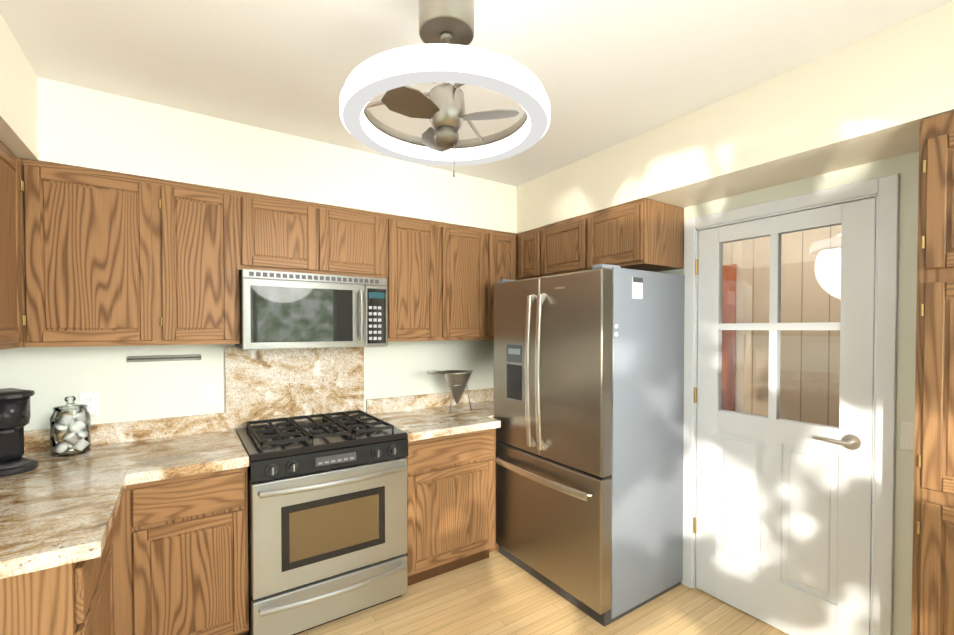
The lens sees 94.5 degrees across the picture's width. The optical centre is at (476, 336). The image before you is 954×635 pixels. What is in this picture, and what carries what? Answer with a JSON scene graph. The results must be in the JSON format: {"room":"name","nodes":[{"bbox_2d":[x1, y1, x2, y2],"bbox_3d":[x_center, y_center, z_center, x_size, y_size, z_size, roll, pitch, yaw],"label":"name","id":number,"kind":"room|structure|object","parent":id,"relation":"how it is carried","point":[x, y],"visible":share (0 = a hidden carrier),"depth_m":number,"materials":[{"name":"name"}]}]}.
{"room":"kitchen","nodes":[
{"label":"kitchen","id":0,"kind":"room"},
{"bbox_2d":[0,340,493,430],"bbox_3d":[-0.987,0.175,2.875,3.530,2.550,0.100,-1,1,-34],"label":"wall","id":1,"kind":"structure","parent":0,"point":[50,377],"depth_m":2.35,"materials":[{"name":"white paint"}]},
{"bbox_2d":[17,158,44,346],"bbox_3d":[-2.082,-0.344,1.871,0.398,0.780,0.337,-1,1,-34],"label":"upper cabinet","id":2,"kind":"object","parent":1,"relation":"attached to","point":[32,172],"depth_m":1.83,"materials":[{"name":"brown wood"}]},
{"bbox_2d":[79,391,97,414],"bbox_3d":[-1.926,0.334,2.186,0.072,0.116,0.007,-1,1,-34],"label":"electrical outlet","id":3,"kind":"object","parent":1,"relation":"attached to","point":[90,399],"visible":0.73,"depth_m":2.19,"materials":[{"name":"white plastic"}]},
{"bbox_2d":[45,162,176,346],"bbox_3d":[-1.745,-0.347,2.096,0.507,0.780,0.337,-1,1,-34],"label":"upper cabinet","id":4,"kind":"object","parent":1,"relation":"attached to","point":[112,259],"depth_m":1.97,"materials":[{"name":"brown wood"}]},
{"bbox_2d":[128,354,200,361],"bbox_3d":[-1.660,0.117,2.352,0.320,0.030,0.021,-1,1,-34],"label":"rail","id":5,"kind":"object","parent":1,"relation":"attached to","point":[162,358],"visible":0.98,"depth_m":2.34,"materials":[{"name":"silver metal"}]},
{"bbox_2d":[202,384,216,405],"bbox_3d":[-1.500,0.330,2.470,0.072,0.116,0.007,-1,1,-34],"label":"electrical outlet","id":6,"kind":"object","parent":1,"relation":"attached to","point":[209,394],"visible":1,"depth_m":2.47,"materials":[{"name":"white plastic"}]},
{"bbox_2d":[177,182,244,344],"bbox_3d":[-1.474,-0.350,2.277,0.407,0.780,0.337,-1,1,-34],"label":"upper cabinet","id":7,"kind":"object","parent":1,"relation":"attached to","point":[210,236],"depth_m":2.18,"materials":[{"name":"brown wood"}]},
{"bbox_2d":[241,192,332,274],"bbox_3d":[-1.120,-0.545,2.510,0.445,0.398,0.337,-1,1,-34],"label":"upper cabinet","id":8,"kind":"object","parent":1,"relation":"attached to","point":[285,235],"depth_m":2.37,"materials":[{"name":"brown wood"}]},
{"bbox_2d":[235,269,387,349],"bbox_3d":[-0.949,-0.140,2.561,0.768,0.406,0.452,-1,1,-34],"label":"microwave","id":9,"kind":"object","parent":8,"relation":"attached to","point":[286,310],"visible":0.98,"depth_m":2.38,"materials":[{"name":"grey metal"}]},
{"bbox_2d":[333,206,388,281],"bbox_3d":[-0.841,-0.548,2.696,0.445,0.398,0.337,-1,1,-34],"label":"upper cabinet","id":10,"kind":"object","parent":1,"relation":"attached to","point":[360,238],"depth_m":2.60,"materials":[{"name":"brown wood"}]},
{"bbox_2d":[387,215,444,340],"bbox_3d":[-0.497,-0.361,2.929,0.383,0.780,0.337,-1,1,-34],"label":"upper cabinet","id":11,"kind":"object","parent":1,"relation":"attached to","point":[415,304],"depth_m":2.80,"materials":[{"name":"brown wood"}]},
{"bbox_2d":[441,223,488,339],"bbox_3d":[-0.179,-0.364,3.141,0.382,0.780,0.337,-1,1,-34],"label":"upper cabinet","id":12,"kind":"object","parent":1,"relation":"attached to","point":[464,249],"depth_m":3.01,"materials":[{"name":"brown wood"}]},
{"bbox_2d":[489,230,515,339],"bbox_3d":[0.095,-0.367,3.323,0.275,0.780,0.337,-1,1,-34],"label":"upper cabinet","id":13,"kind":"object","parent":1,"relation":"attached to","point":[502,245],"depth_m":3.16,"materials":[{"name":"brown wood"}]},
{"bbox_2d":[0,0,953,186],"bbox_3d":[0.290,-1.109,0.941,3.530,0.080,4.700,-1,1,-34],"label":"ceiling","id":14,"kind":"structure","parent":0,"point":[608,73],"depth_m":1.67,"materials":[{"name":"white paint"}]},
{"bbox_2d":[339,0,549,176],"bbox_3d":[-0.092,-0.779,1.329,0.618,0.591,0.618,-1,1,-34],"label":"ceiling fan","id":15,"kind":"object","parent":14,"relation":"hanging from","point":[446,54],"visible":1,"depth_m":1.26,"materials":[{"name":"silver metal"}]},
{"bbox_2d":[0,1,953,233],"bbox_3d":[0.290,-0.896,0.944,3.330,0.346,4.500,-1,1,-34],"label":"soffit","id":16,"kind":"structure","parent":0,"point":[877,96],"depth_m":2.03,"materials":[{"name":"beige paint"}]},
{"bbox_2d":[247,550,788,634],"bbox_3d":[0.290,1.506,0.983,3.530,0.050,4.700,-1,1,-34],"label":"floor","id":17,"kind":"structure","parent":0,"point":[496,592],"depth_m":2.32,"materials":[{"name":"brown wood"}]},
{"bbox_2d":[0,505,119,634],"bbox_3d":[-1.531,1.038,1.301,0.657,0.876,0.698,-1,1,-34],"label":"base cabinet","id":18,"kind":"object","parent":17,"relation":"on","point":[82,597],"depth_m":1.17,"materials":[{"name":"brown wood"}]},
{"bbox_2d":[152,467,248,634],"bbox_3d":[-1.397,1.024,2.170,0.418,0.876,0.637,-1,1,-34],"label":"base cabinet","id":19,"kind":"object","parent":17,"relation":"on","point":[172,559],"depth_m":1.92,"materials":[{"name":"brown wood"}]},
{"bbox_2d":[0,423,251,578],"bbox_3d":[-1.491,0.521,1.661,1.132,0.144,1.290,-1,1,-34],"label":"countertop","id":20,"kind":"structure","parent":19,"relation":"on","point":[57,511],"depth_m":1.62,"materials":[{"name":"stone"}]},
{"bbox_2d":[0,388,37,476],"bbox_3d":[-1.978,0.384,1.800,0.290,0.324,0.303,-1,1,-34],"label":"coffee maker","id":21,"kind":"object","parent":20,"relation":"on","point":[15,410],"visible":1,"depth_m":1.78,"materials":[{"name":"black plastic"}]},
{"bbox_2d":[49,396,90,456],"bbox_3d":[-1.882,0.410,2.041,0.140,0.264,0.140,-1,1,-34],"label":"jar","id":22,"kind":"object","parent":20,"relation":"on","point":[62,442],"visible":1,"depth_m":2.03,"materials":[{"name":"clear glass"}]},
{"bbox_2d":[236,410,408,634],"bbox_3d":[-0.857,0.974,2.441,0.774,0.966,0.728,-1,1,-34],"label":"range","id":23,"kind":"object","parent":17,"relation":"on","point":[327,518],"visible":1,"depth_m":2.18,"materials":[{"name":"grey metal"}]},
{"bbox_2d":[404,428,498,585],"bbox_3d":[-0.309,1.012,2.896,0.631,0.876,0.637,-1,1,-34],"label":"base cabinet","id":24,"kind":"object","parent":17,"relation":"on","point":[451,479],"depth_m":2.62,"materials":[{"name":"brown wood"}]},
{"bbox_2d":[24,347,493,446],"bbox_3d":[-0.814,0.321,2.619,3.326,0.513,0.518,-1,1,-34],"label":"backsplash","id":25,"kind":"structure","parent":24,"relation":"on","point":[261,384],"depth_m":2.71,"materials":[{"name":"stone"}]},
{"bbox_2d":[427,370,473,411],"bbox_3d":[-0.182,0.377,3.085,0.378,0.292,0.208,-1,1,-34],"label":"strainer","id":26,"kind":"object","parent":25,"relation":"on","point":[457,380],"visible":1,"depth_m":3.06,"materials":[{"name":"silver metal"}]},
{"bbox_2d":[405,419,500,441],"bbox_3d":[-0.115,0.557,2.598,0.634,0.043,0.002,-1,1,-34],"label":"countertop","id":27,"kind":"structure","parent":24,"relation":"on","point":[445,429],"depth_m":2.60,"materials":[{"name":"stone"}]},
{"bbox_2d":[494,264,684,626],"bbox_3d":[0.631,0.542,2.727,0.786,1.820,0.916,-1,1,-34],"label":"fridge","id":28,"kind":"object","parent":17,"relation":"on","point":[589,389],"visible":0.96,"depth_m":2.39,"materials":[{"name":"grey metal"}]},
{"bbox_2d":[911,111,953,634],"bbox_3d":[1.799,0.376,1.347,0.392,2.198,0.600,-1,1,-34],"label":"pantry","id":29,"kind":"object","parent":17,"relation":"on","point":[933,564],"visible":1,"depth_m":1.45,"materials":[{"name":"brown wood"}]},
{"bbox_2d":[721,225,841,426],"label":"door window","id":30,"kind":"structure","parent":0,"point":[812,387],"depth_m":3.76,"materials":[{"name":"beige"}]},
{"bbox_2d":[658,151,918,634],"bbox_3d":[1.689,0.190,1.956,0.100,2.550,4.600,-1,1,-34],"label":"wall","id":31,"kind":"structure","parent":0,"point":[905,167],"depth_m":1.80,"materials":[{"name":"white paint"}]},
{"bbox_2d":[516,230,531,279],"bbox_3d":[0.544,-0.581,3.214,0.390,0.350,0.290,-1,1,-34],"label":"upper cabinet","id":32,"kind":"object","parent":31,"relation":"attached to","point":[523,240],"depth_m":3.18,"materials":[{"name":"brown wood"}]},
{"bbox_2d":[532,217,575,277],"bbox_3d":[0.708,-0.577,2.968,0.390,0.350,0.527,-1,1,-34],"label":"upper cabinet","id":33,"kind":"object","parent":31,"relation":"attached to","point":[553,245],"depth_m":2.92,"materials":[{"name":"brown wood"}]},
{"bbox_2d":[576,198,683,271],"bbox_3d":[0.919,-0.572,2.653,0.390,0.350,0.455,-1,1,-34],"label":"upper cabinet","id":34,"kind":"object","parent":31,"relation":"attached to","point":[645,234],"depth_m":2.49,"materials":[{"name":"brown wood"}]},
{"bbox_2d":[693,197,875,634],"bbox_3d":[1.460,0.430,2.200,0.109,2.046,0.783,-1,1,-34],"label":"door","id":35,"kind":"structure","parent":31,"relation":"in","point":[782,525],"depth_m":2.15,"materials":[{"name":"white wood"}]},
{"bbox_2d":[682,174,898,634],"bbox_3d":[1.504,0.396,2.222,0.117,2.129,0.920,-1,1,-34],"label":"door frame","id":36,"kind":"structure","parent":31,"relation":"attached to","point":[884,191],"depth_m":1.86,"materials":[{"name":"white wood"}]},
{"bbox_2d":[901,421,914,450],"bbox_3d":[1.750,0.404,1.769,0.008,0.116,0.072,-1,1,-34],"label":"light switch","id":37,"kind":"object","parent":31,"relation":"attached to","point":[907,434],"visible":0.54,"depth_m":1.78,"materials":[{"name":"white plastic"}]},
{"bbox_3d":[-1.137,0.221,0.011,0.100,2.550,4.500,-1,1,-34],"label":"wall","id":38,"kind":"structure","parent":0,"visible":0},
{"bbox_2d":[0,141,24,349],"bbox_3d":[-1.740,-0.335,1.317,0.352,0.780,0.998,-1,1,-34],"label":"upper cabinet","id":39,"kind":"object","parent":38,"relation":"attached to","point":[12,320],"visible":0.96,"depth_m":1.68,"materials":[{"name":"brown wood"}]}
]}

